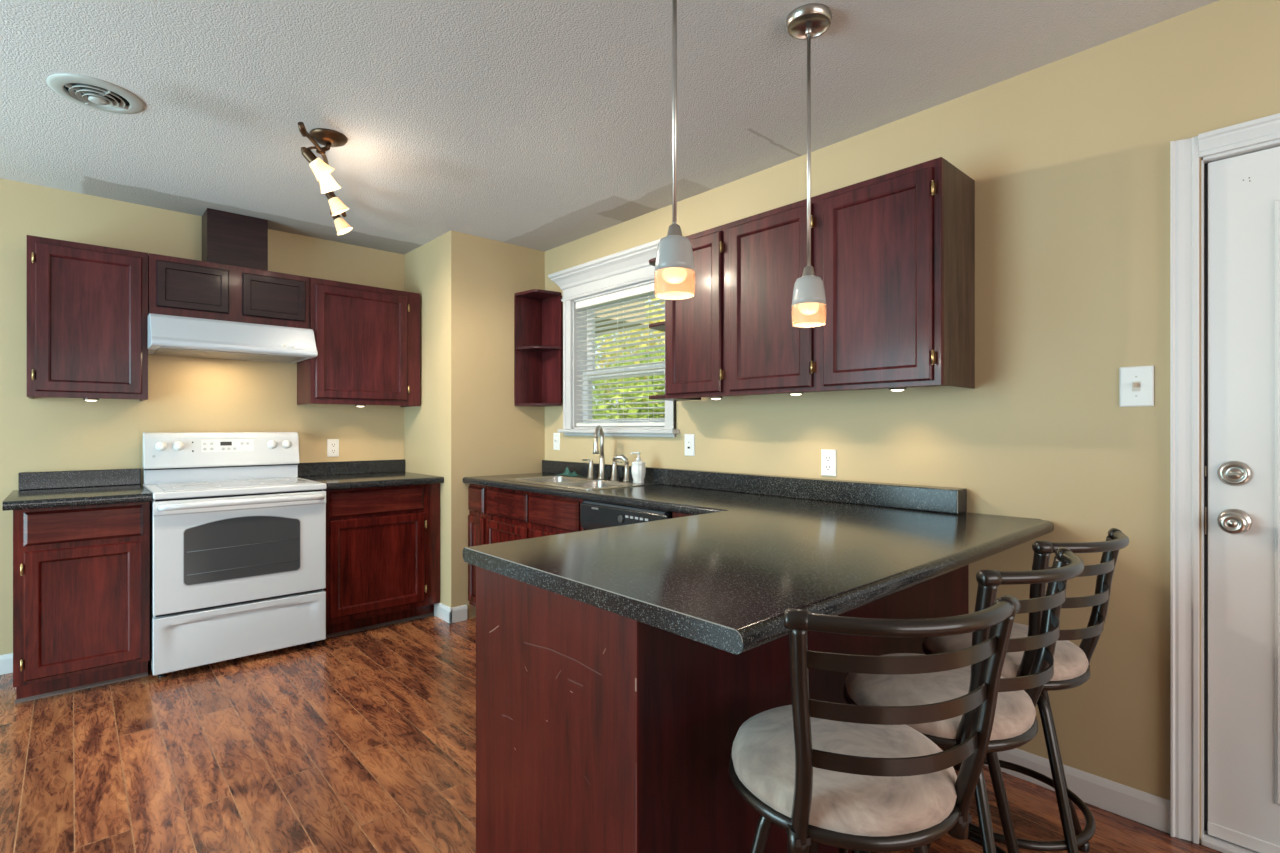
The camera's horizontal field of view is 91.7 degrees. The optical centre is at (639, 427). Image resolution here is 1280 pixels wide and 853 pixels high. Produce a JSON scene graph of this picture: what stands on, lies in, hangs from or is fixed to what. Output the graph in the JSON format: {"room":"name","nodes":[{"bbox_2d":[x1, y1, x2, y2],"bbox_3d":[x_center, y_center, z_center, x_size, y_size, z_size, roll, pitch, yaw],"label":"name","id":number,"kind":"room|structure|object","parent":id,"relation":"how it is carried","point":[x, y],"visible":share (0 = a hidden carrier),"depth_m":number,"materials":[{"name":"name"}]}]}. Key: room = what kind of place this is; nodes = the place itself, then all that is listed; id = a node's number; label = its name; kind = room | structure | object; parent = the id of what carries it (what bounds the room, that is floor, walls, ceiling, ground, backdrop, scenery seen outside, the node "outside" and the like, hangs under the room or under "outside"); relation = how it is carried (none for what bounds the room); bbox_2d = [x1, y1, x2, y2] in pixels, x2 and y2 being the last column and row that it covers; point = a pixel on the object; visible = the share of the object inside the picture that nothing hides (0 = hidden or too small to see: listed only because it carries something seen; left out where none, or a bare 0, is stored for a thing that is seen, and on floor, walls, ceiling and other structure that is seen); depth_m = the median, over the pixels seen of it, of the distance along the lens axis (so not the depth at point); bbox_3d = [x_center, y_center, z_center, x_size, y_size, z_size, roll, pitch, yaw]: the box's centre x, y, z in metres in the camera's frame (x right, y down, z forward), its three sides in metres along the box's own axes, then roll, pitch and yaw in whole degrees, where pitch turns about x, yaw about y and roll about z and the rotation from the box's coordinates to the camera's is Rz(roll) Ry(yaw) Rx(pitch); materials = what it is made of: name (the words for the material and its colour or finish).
{"room":"kitchen","nodes":[
{"label":"kitchen","id":0,"kind":"room"},
{"bbox_2d":[0,178,403,654],"bbox_3d":[-3.341,-0.008,2.978,4.392,2.440,0.150,0,0,-42],"label":"wall","id":1,"kind":"structure","parent":0,"point":[186,394],"depth_m":3.43,"materials":[{"name":"paint"}]},
{"bbox_2d":[0,653,12,674],"bbox_3d":[-3.942,1.165,2.317,2.313,0.095,0.014,0,0,-42],"label":"baseboard","id":2,"kind":"structure","parent":1,"relation":"attached to","point":[6,660],"depth_m":3.06,"materials":[{"name":"white"}]},
{"bbox_2d":[18,468,140,489],"bbox_3d":[-2.912,0.266,3.247,0.474,0.088,0.026,0,0,-42],"label":"backsplash","id":3,"kind":"structure","parent":1,"relation":"attached to","point":[108,477],"depth_m":3.23,"materials":[{"name":"laminate"}]},
{"bbox_2d":[27,235,147,400],"bbox_3d":[-2.793,-0.524,3.154,0.446,0.756,0.325,0,0,-42],"label":"upper cabinet","id":4,"kind":"object","parent":1,"relation":"attached to","point":[87,304],"visible":1,"depth_m":3.03,"materials":[{"name":"brown wood"}]},
{"bbox_2d":[83,398,99,400],"bbox_3d":[-2.807,-0.146,3.178,0.065,0.023,0.065,0,0,-42],"label":"puck light","id":5,"kind":"object","parent":4,"relation":"attached to","point":[85,399],"visible":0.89,"depth_m":3.16,"materials":[{"name":"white plastic"}]},
{"bbox_2d":[148,253,309,328],"bbox_3d":[-2.348,-0.741,3.563,0.757,0.322,0.322,0,0,-42],"label":"upper cabinet","id":6,"kind":"object","parent":1,"relation":"attached to","point":[177,286],"visible":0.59,"depth_m":3.42,"materials":[{"name":"brown wood"}]},
{"bbox_2d":[148,313,317,362],"bbox_3d":[-2.291,-0.491,3.488,0.750,0.174,0.509,0,0,-42],"label":"range hood","id":7,"kind":"object","parent":6,"relation":"attached to","point":[170,335],"visible":0.96,"depth_m":3.33,"materials":[{"name":"grey"}]},
{"bbox_2d":[202,208,267,270],"bbox_3d":[-2.368,-1.064,3.633,0.297,0.324,0.192,0,0,-42],"label":"duct cover","id":8,"kind":"object","parent":6,"relation":"on","point":[228,238],"visible":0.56,"depth_m":3.55,"materials":[{"name":"brown wood"}]},
{"bbox_2d":[327,439,338,456],"bbox_3d":[-2.015,0.132,4.083,0.072,0.116,0.008,0,0,-42],"label":"wall outlet","id":9,"kind":"object","parent":1,"relation":"attached to","point":[332,444],"visible":1,"depth_m":4.08,"materials":[{"name":"white plastic"}]},
{"bbox_2d":[298,459,404,476],"bbox_3d":[-1.916,0.266,4.159,0.689,0.088,0.026,0,0,-42],"label":"backsplash","id":10,"kind":"structure","parent":1,"relation":"attached to","point":[370,466],"depth_m":4.13,"materials":[{"name":"laminate"}]},
{"bbox_2d":[297,277,419,406],"bbox_3d":[-1.817,-0.524,4.046,0.672,0.756,0.325,0,0,-42],"label":"upper cabinet","id":11,"kind":"object","parent":1,"relation":"attached to","point":[367,338],"visible":0.89,"depth_m":3.91,"materials":[{"name":"brown wood"}]},
{"bbox_2d":[404,230,544,618],"bbox_3d":[-1.218,-0.008,4.422,0.690,2.440,0.886,0,0,-42],"label":"wall","id":12,"kind":"structure","parent":0,"point":[467,422],"depth_m":4.02,"materials":[{"name":"paint"}]},
{"bbox_2d":[434,603,451,623],"bbox_3d":[-1.248,1.165,3.933,0.014,0.095,0.233,0,0,-42],"label":"baseboard","id":13,"kind":"structure","parent":12,"relation":"attached to","point":[441,611],"depth_m":3.92,"materials":[{"name":"white wood"}]},
{"bbox_2d":[449,605,466,623],"bbox_3d":[-1.136,1.165,3.887,0.117,0.095,0.014,0,0,-42],"label":"baseboard","id":14,"kind":"structure","parent":12,"relation":"attached to","point":[459,613],"depth_m":3.88,"materials":[{"name":"white"}]},
{"bbox_2d":[0,0,1218,254],"bbox_3d":[-0.558,-1.278,0.559,5.232,0.100,7.478,0,0,-42],"label":"ceiling","id":15,"kind":"structure","parent":0,"point":[542,125],"depth_m":2.25,"materials":[{"name":"white paint"}]},
{"bbox_2d":[47,73,144,113],"bbox_3d":[-1.996,-1.212,2.288,0.272,0.031,0.272,0,0,-42],"label":"ceiling vent","id":16,"kind":"object","parent":15,"relation":"in","point":[91,92],"visible":1,"depth_m":2.26,"materials":[{"name":"white metal"}]},
{"bbox_2d":[298,122,352,234],"bbox_3d":[-1.428,-1.130,2.915,0.172,0.196,1.042,0,0,-19],"label":"track light","id":17,"kind":"object","parent":15,"relation":"attached to","point":[329,138],"visible":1,"depth_m":2.61,"materials":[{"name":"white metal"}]},
{"bbox_2d":[654,0,694,283],"bbox_3d":[0.086,-0.777,1.536,0.132,0.902,0.132,0,0,-42],"label":"pendant lamp","id":18,"kind":"object","parent":15,"relation":"hanging from","point":[674,261],"visible":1,"depth_m":1.52,"materials":[{"name":"silver metal"}]},
{"bbox_2d":[786,3,831,314],"bbox_3d":[0.506,-0.768,1.862,0.132,0.920,0.132,0,0,-42],"label":"pendant lamp","id":19,"kind":"object","parent":15,"relation":"hanging from","point":[807,22],"visible":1,"depth_m":1.85,"materials":[{"name":"silver metal"}]},
{"bbox_2d":[0,615,1221,852],"bbox_3d":[-0.558,1.242,0.559,5.232,0.060,7.478,0,0,-42],"label":"floor","id":20,"kind":"structure","parent":0,"point":[363,741],"depth_m":2.27,"materials":[{"name":"laminate"}]},
{"bbox_2d":[13,502,149,703],"bbox_3d":[-2.714,0.781,3.034,0.463,0.862,0.607,0,0,-42],"label":"base cabinet","id":21,"kind":"object","parent":20,"relation":"on","point":[81,574],"visible":0.9,"depth_m":2.81,"materials":[{"name":"brown wood"}]},
{"bbox_2d":[2,468,151,510],"bbox_3d":[-2.710,0.285,3.011,0.494,0.127,0.646,0,0,-42],"label":"countertop","id":22,"kind":"structure","parent":21,"relation":"on","point":[50,489],"depth_m":3.08,"materials":[{"name":"laminate"}]},
{"bbox_2d":[142,432,325,677],"bbox_3d":[-2.212,0.619,3.401,0.759,1.187,0.685,0,0,-42],"label":"stove","id":23,"kind":"object","parent":20,"relation":"on","point":[238,539],"visible":0.98,"depth_m":3.22,"materials":[{"name":"white metal"}]},
{"bbox_2d":[142,477,325,499],"bbox_3d":[-2.225,0.324,3.415,0.759,0.033,0.627,0,0,-42],"label":"cooktop","id":24,"kind":"object","parent":23,"relation":"in","point":[200,488],"depth_m":3.28,"materials":[{"name":"white glass"}]},
{"bbox_2d":[323,483,439,637],"bbox_3d":[-1.719,0.781,3.945,0.686,0.862,0.607,0,0,-42],"label":"base cabinet","id":25,"kind":"object","parent":20,"relation":"on","point":[383,543],"visible":0.83,"depth_m":3.72,"materials":[{"name":"brown wood"}]},
{"bbox_2d":[298,459,443,489],"bbox_3d":[-1.709,0.285,3.933,0.689,0.127,0.640,0,0,-42],"label":"countertop","id":26,"kind":"structure","parent":25,"relation":"on","point":[370,473],"depth_m":3.96,"materials":[{"name":"laminate"}]},
{"bbox_2d":[468,484,486,606],"bbox_3d":[-0.804,0.781,4.043,0.586,0.862,0.226,0,0,-42],"label":"base cabinet","id":27,"kind":"object","parent":20,"relation":"on","point":[477,494],"visible":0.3,"depth_m":3.86,"materials":[{"name":"brown wood"}]},
{"bbox_2d":[486,486,584,543],"bbox_3d":[-0.401,0.781,3.602,0.586,0.862,0.962,0,0,-42],"label":"base cabinet","id":28,"kind":"object","parent":20,"relation":"on","point":[512,515],"visible":0.26,"depth_m":3.42,"materials":[{"name":"brown wood"}]},
{"bbox_2d":[580,500,672,530],"bbox_3d":[0.115,0.783,3.005,0.574,0.857,0.605,0,0,-42],"label":"dishwasher","id":29,"kind":"object","parent":20,"relation":"on","point":[593,514],"visible":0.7,"depth_m":2.86,"materials":[{"name":"black"}]},
{"bbox_2d":[673,512,692,517],"bbox_3d":[0.453,0.781,2.683,0.567,0.862,0.317,0,0,-42],"label":"base cabinet","id":30,"kind":"object","parent":20,"relation":"on","point":[675,515],"visible":0.02,"depth_m":2.58,"materials":[{"name":"brown wood"}]},
{"bbox_2d":[476,565,968,852],"bbox_3d":[0.387,0.781,1.958,1.644,0.862,0.631,0,0,-42],"label":"base cabinet","id":31,"kind":"object","parent":20,"relation":"on","point":[598,730],"visible":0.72,"depth_m":1.35,"materials":[{"name":"brown wood"}]},
{"bbox_2d":[463,460,1053,653],"bbox_3d":[-0.254,0.285,2.635,1.675,0.127,3.046,0,0,-42],"label":"countertop","id":32,"kind":"structure","parent":31,"relation":"on","point":[753,548],"depth_m":1.60,"materials":[{"name":"laminate"}]},
{"bbox_2d":[503,475,655,489],"bbox_3d":[-0.363,0.382,3.558,0.484,0.156,0.853,0,0,-42],"label":"sink","id":33,"kind":"object","parent":32,"relation":"in","point":[576,482],"visible":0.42,"depth_m":3.59,"materials":[{"name":"silver metal"}]},
{"bbox_2d":[557,467,581,476],"bbox_3d":[-0.445,0.275,3.930,0.077,0.054,0.186,0,0,-42],"label":"dishcloth","id":34,"kind":"object","parent":33,"relation":"on","point":[567,472],"visible":1,"depth_m":3.91,"materials":[{"name":"teal fabric"}]},
{"bbox_2d":[612,454,630,481],"bbox_3d":[-0.107,0.227,3.541,0.115,0.152,0.045,0,0,15],"label":"faucet","id":35,"kind":"object","parent":33,"relation":"on","point":[625,459],"visible":1,"depth_m":3.52,"materials":[{"name":"silver metal"}]},
{"bbox_2d":[631,452,645,483],"bbox_3d":[-0.008,0.217,3.416,0.076,0.172,0.076,0,0,-42],"label":"soap dispenser","id":36,"kind":"object","parent":33,"relation":"on","point":[638,469],"visible":1,"depth_m":3.39,"materials":[{"name":"white ceramic"}]},
{"bbox_2d":[582,425,622,479],"bbox_3d":[-0.261,0.144,3.659,0.152,0.318,0.371,0,0,-42],"label":"faucet","id":37,"kind":"object","parent":32,"relation":"on","point":[614,476],"visible":1,"depth_m":3.67,"materials":[{"name":"silver metal"}]},
{"bbox_2d":[729,595,1020,852],"bbox_3d":[0.365,0.738,1.093,0.497,0.948,0.494,0,0,45],"label":"bar stool","id":38,"kind":"object","parent":20,"relation":"on","point":[858,778],"visible":1,"depth_m":0.96,"materials":[{"name":"fabric"}]},
{"bbox_2d":[732,705,956,836],"bbox_3d":[0.363,0.597,1.136,0.390,0.067,0.390,0,0,-11],"label":"seat cushion","id":39,"kind":"object","parent":38,"relation":"on","point":[839,804],"depth_m":1.01,"materials":[{"name":"fabric"}]},
{"bbox_2d":[839,547,1083,852],"bbox_3d":[0.691,0.738,1.392,0.496,0.948,0.470,0,0,35],"label":"bar stool","id":40,"kind":"object","parent":20,"relation":"on","point":[1015,723],"visible":0.66,"depth_m":1.27,"materials":[{"name":"fabric"}]},
{"bbox_2d":[845,653,1035,739],"bbox_3d":[0.675,0.597,1.424,0.390,0.067,0.390,0,0,-36],"label":"seat cushion","id":41,"kind":"object","parent":40,"relation":"on","point":[1015,712],"depth_m":1.33,"materials":[{"name":"fabric"}]},
{"bbox_2d":[922,528,1128,852],"bbox_3d":[1.009,0.738,1.676,0.494,0.948,0.488,0,0,31],"label":"bar stool","id":42,"kind":"object","parent":20,"relation":"on","point":[1071,661],"visible":0.56,"depth_m":1.54,"materials":[{"name":"fabric"}]},
{"bbox_2d":[924,623,1088,680],"bbox_3d":[0.996,0.597,1.715,0.390,0.067,0.390,0,0,-30],"label":"seat cushion","id":43,"kind":"object","parent":42,"relation":"on","point":[1071,661],"depth_m":1.58,"materials":[{"name":"fabric"}]},
{"bbox_2d":[545,0,1279,842],"bbox_3d":[1.317,-0.008,2.274,0.150,2.440,7.478,0,0,-42],"label":"wall","id":44,"kind":"structure","parent":0,"point":[1067,159],"depth_m":2.06,"materials":[{"name":"paint"}]},
{"bbox_2d":[514,289,561,406],"bbox_3d":[-0.673,-0.523,4.155,0.239,0.755,0.236,0,0,-42],"label":"corner shelf","id":45,"kind":"object","parent":44,"relation":"attached to","point":[537,315],"visible":1,"depth_m":4.21,"materials":[{"name":"brown wood"}]},
{"bbox_2d":[553,433,559,449],"bbox_3d":[-0.571,0.092,4.212,0.017,0.116,0.072,0,0,-42],"label":"light switch","id":46,"kind":"object","parent":44,"relation":"attached to","point":[556,436],"visible":0.97,"depth_m":4.21,"materials":[{"name":"white plastic"}]},
{"bbox_2d":[548,239,679,436],"bbox_3d":[-0.127,-0.482,3.781,0.246,1.068,1.171,0,0,-42],"label":"window","id":47,"kind":"structure","parent":44,"relation":"in","point":[630,268],"depth_m":3.90,"materials":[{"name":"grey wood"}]},
{"bbox_2d":[576,280,664,426],"bbox_3d":[-0.120,-0.417,3.784,0.052,0.816,0.840,0,0,-42],"label":"window blind","id":48,"kind":"object","parent":47,"relation":"attached to","point":[656,287],"visible":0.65,"depth_m":3.76,"materials":[{"name":"white plastic"}]},
{"bbox_2d":[685,434,694,455],"bbox_3d":[0.262,0.091,3.308,0.010,0.116,0.072,0,0,-42],"label":"wall outlet","id":49,"kind":"object","parent":44,"relation":"attached to","point":[689,438],"visible":1,"depth_m":3.30,"materials":[{"name":"white plastic"}]},
{"bbox_2d":[686,439,690,450],"bbox_3d":[0.261,0.091,3.306,0.003,0.068,0.034,0,0,-42],"label":"receptacle","id":50,"kind":"object","parent":49,"relation":"attached to","point":[688,441],"depth_m":3.31,"materials":[{"name":"white plastic"}]},
{"bbox_2d":[542,460,966,513],"bbox_3d":[0.237,0.266,3.273,0.089,0.088,2.764,0,0,-42],"label":"backsplash","id":51,"kind":"structure","parent":44,"relation":"attached to","point":[902,496],"depth_m":2.71,"materials":[{"name":"laminate"}]},
{"bbox_2d":[649,157,974,400],"bbox_3d":[0.599,-0.522,2.707,0.319,0.760,1.492,0,0,-42],"label":"upper cabinet","id":52,"kind":"object","parent":44,"relation":"attached to","point":[893,253],"visible":0.91,"depth_m":2.32,"materials":[{"name":"brown wood"}]},
{"bbox_2d":[649,258,655,265],"bbox_3d":[0.159,-0.838,3.188,0.261,0.019,0.189,0,0,-42],"label":"shelf","id":53,"kind":"object","parent":52,"relation":"attached to","point":[652,261],"depth_m":3.11,"materials":[{"name":"brown wood"}]},
{"bbox_2d":[649,321,664,331],"bbox_3d":[0.159,-0.513,3.188,0.261,0.019,0.189,0,0,-42],"label":"shelf","id":54,"kind":"object","parent":52,"relation":"attached to","point":[660,326],"depth_m":3.10,"materials":[{"name":"brown wood"}]},
{"bbox_2d":[649,395,700,400],"bbox_3d":[0.159,-0.153,3.188,0.261,0.019,0.189,0,0,-42],"label":"shelf","id":55,"kind":"object","parent":52,"relation":"attached to","point":[652,397],"depth_m":3.15,"materials":[{"name":"brown wood"}]},
{"bbox_2d":[709,396,722,399],"bbox_3d":[0.366,-0.146,2.992,0.065,0.023,0.065,0,0,-42],"label":"puck light","id":56,"kind":"object","parent":52,"relation":"attached to","point":[716,397],"visible":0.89,"depth_m":2.97,"materials":[{"name":"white plastic"}]},
{"bbox_2d":[788,392,803,395],"bbox_3d":[0.653,-0.146,2.604,0.065,0.023,0.065,0,0,-42],"label":"puck light","id":57,"kind":"object","parent":52,"relation":"attached to","point":[798,393],"visible":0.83,"depth_m":2.58,"materials":[{"name":"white plastic"}]},
{"bbox_2d":[888,387,906,391],"bbox_3d":[0.959,-0.146,2.314,0.065,0.023,0.065,0,0,-42],"label":"puck light","id":58,"kind":"object","parent":52,"relation":"attached to","point":[901,388],"visible":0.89,"depth_m":2.30,"materials":[{"name":"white plastic"}]},
{"bbox_2d":[821,449,835,476],"bbox_3d":[0.819,0.152,2.700,0.008,0.116,0.072,0,0,-42],"label":"wall outlet","id":59,"kind":"object","parent":44,"relation":"attached to","point":[828,457],"visible":1,"depth_m":2.70,"materials":[{"name":"white plastic"}]},
{"bbox_2d":[825,455,831,461],"bbox_3d":[0.817,0.132,2.699,0.002,0.028,0.034,0,0,-42],"label":"receptacle","id":60,"kind":"object","parent":59,"relation":"attached to","point":[828,458],"depth_m":2.70,"materials":[{"name":"white plastic"}]},
{"bbox_2d":[825,464,831,470],"bbox_3d":[0.817,0.172,2.699,0.002,0.028,0.034,0,0,-42],"label":"receptacle","id":61,"kind":"object","parent":59,"relation":"attached to","point":[828,467],"depth_m":2.70,"materials":[{"name":"white plastic"}]},
{"bbox_2d":[983,748,1169,833],"bbox_3d":[1.396,1.165,2.067,0.014,0.095,0.571,0,0,-42],"label":"baseboard","id":62,"kind":"structure","parent":44,"relation":"attached to","point":[1131,803],"depth_m":1.97,"materials":[{"name":"white"}]},
{"bbox_2d":[1119,365,1153,406],"bbox_3d":[1.529,-0.128,1.916,0.020,0.124,0.084,0,0,-42],"label":"light switch","id":63,"kind":"object","parent":44,"relation":"attached to","point":[1136,384],"visible":1,"depth_m":1.92,"materials":[{"name":"white plastic"}]},
{"bbox_2d":[1170,113,1279,852],"bbox_3d":[1.986,0.181,1.507,0.199,2.062,1.054,0,0,-42],"label":"door","id":64,"kind":"structure","parent":44,"relation":"in","point":[1240,187],"depth_m":1.79,"materials":[{"name":"white"}]},
{"label":"outside","id":65,"kind":"structure","parent":0,"visible":0},
{"bbox_3d":[5.941,1.662,17.638,27.418,0.100,42.000,0,0,-42],"label":"ground","id":66,"kind":"structure","parent":65,"visible":0},
{"bbox_2d":[595,301,644,336],"bbox_3d":[-1.916,-0.388,12.684,1.500,4.000,4.300,0,0,-42],"label":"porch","id":67,"kind":"object","parent":66,"relation":"on","point":[642,307],"visible":0.02,"depth_m":11.41,"materials":[{"name":"beige"}]},
{"bbox_2d":[592,319,662,418],"bbox_3d":[0.281,-1.338,22.177,5.258,5.906,5.304,0,0,-42],"label":"tree","id":68,"kind":"object","parent":66,"relation":"on","point":[593,382],"visible":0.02,"depth_m":21.65,"materials":[{"name":"green plant"}]},
{"bbox_2d":[592,344,664,418],"bbox_3d":[0.223,0.252,8.262,2.354,2.733,2.365,0,0,-42],"label":"tree","id":69,"kind":"object","parent":66,"relation":"on","point":[661,348],"visible":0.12,"depth_m":7.87,"materials":[{"name":"green plant"}]},
{"bbox_2d":[595,296,664,417],"bbox_3d":[0.650,-1.054,16.015,3.726,5.338,3.670,0,0,-42],"label":"tree","id":70,"kind":"object","parent":66,"relation":"on","point":[663,297],"visible":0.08,"depth_m":15.47,"materials":[{"name":"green plant"}]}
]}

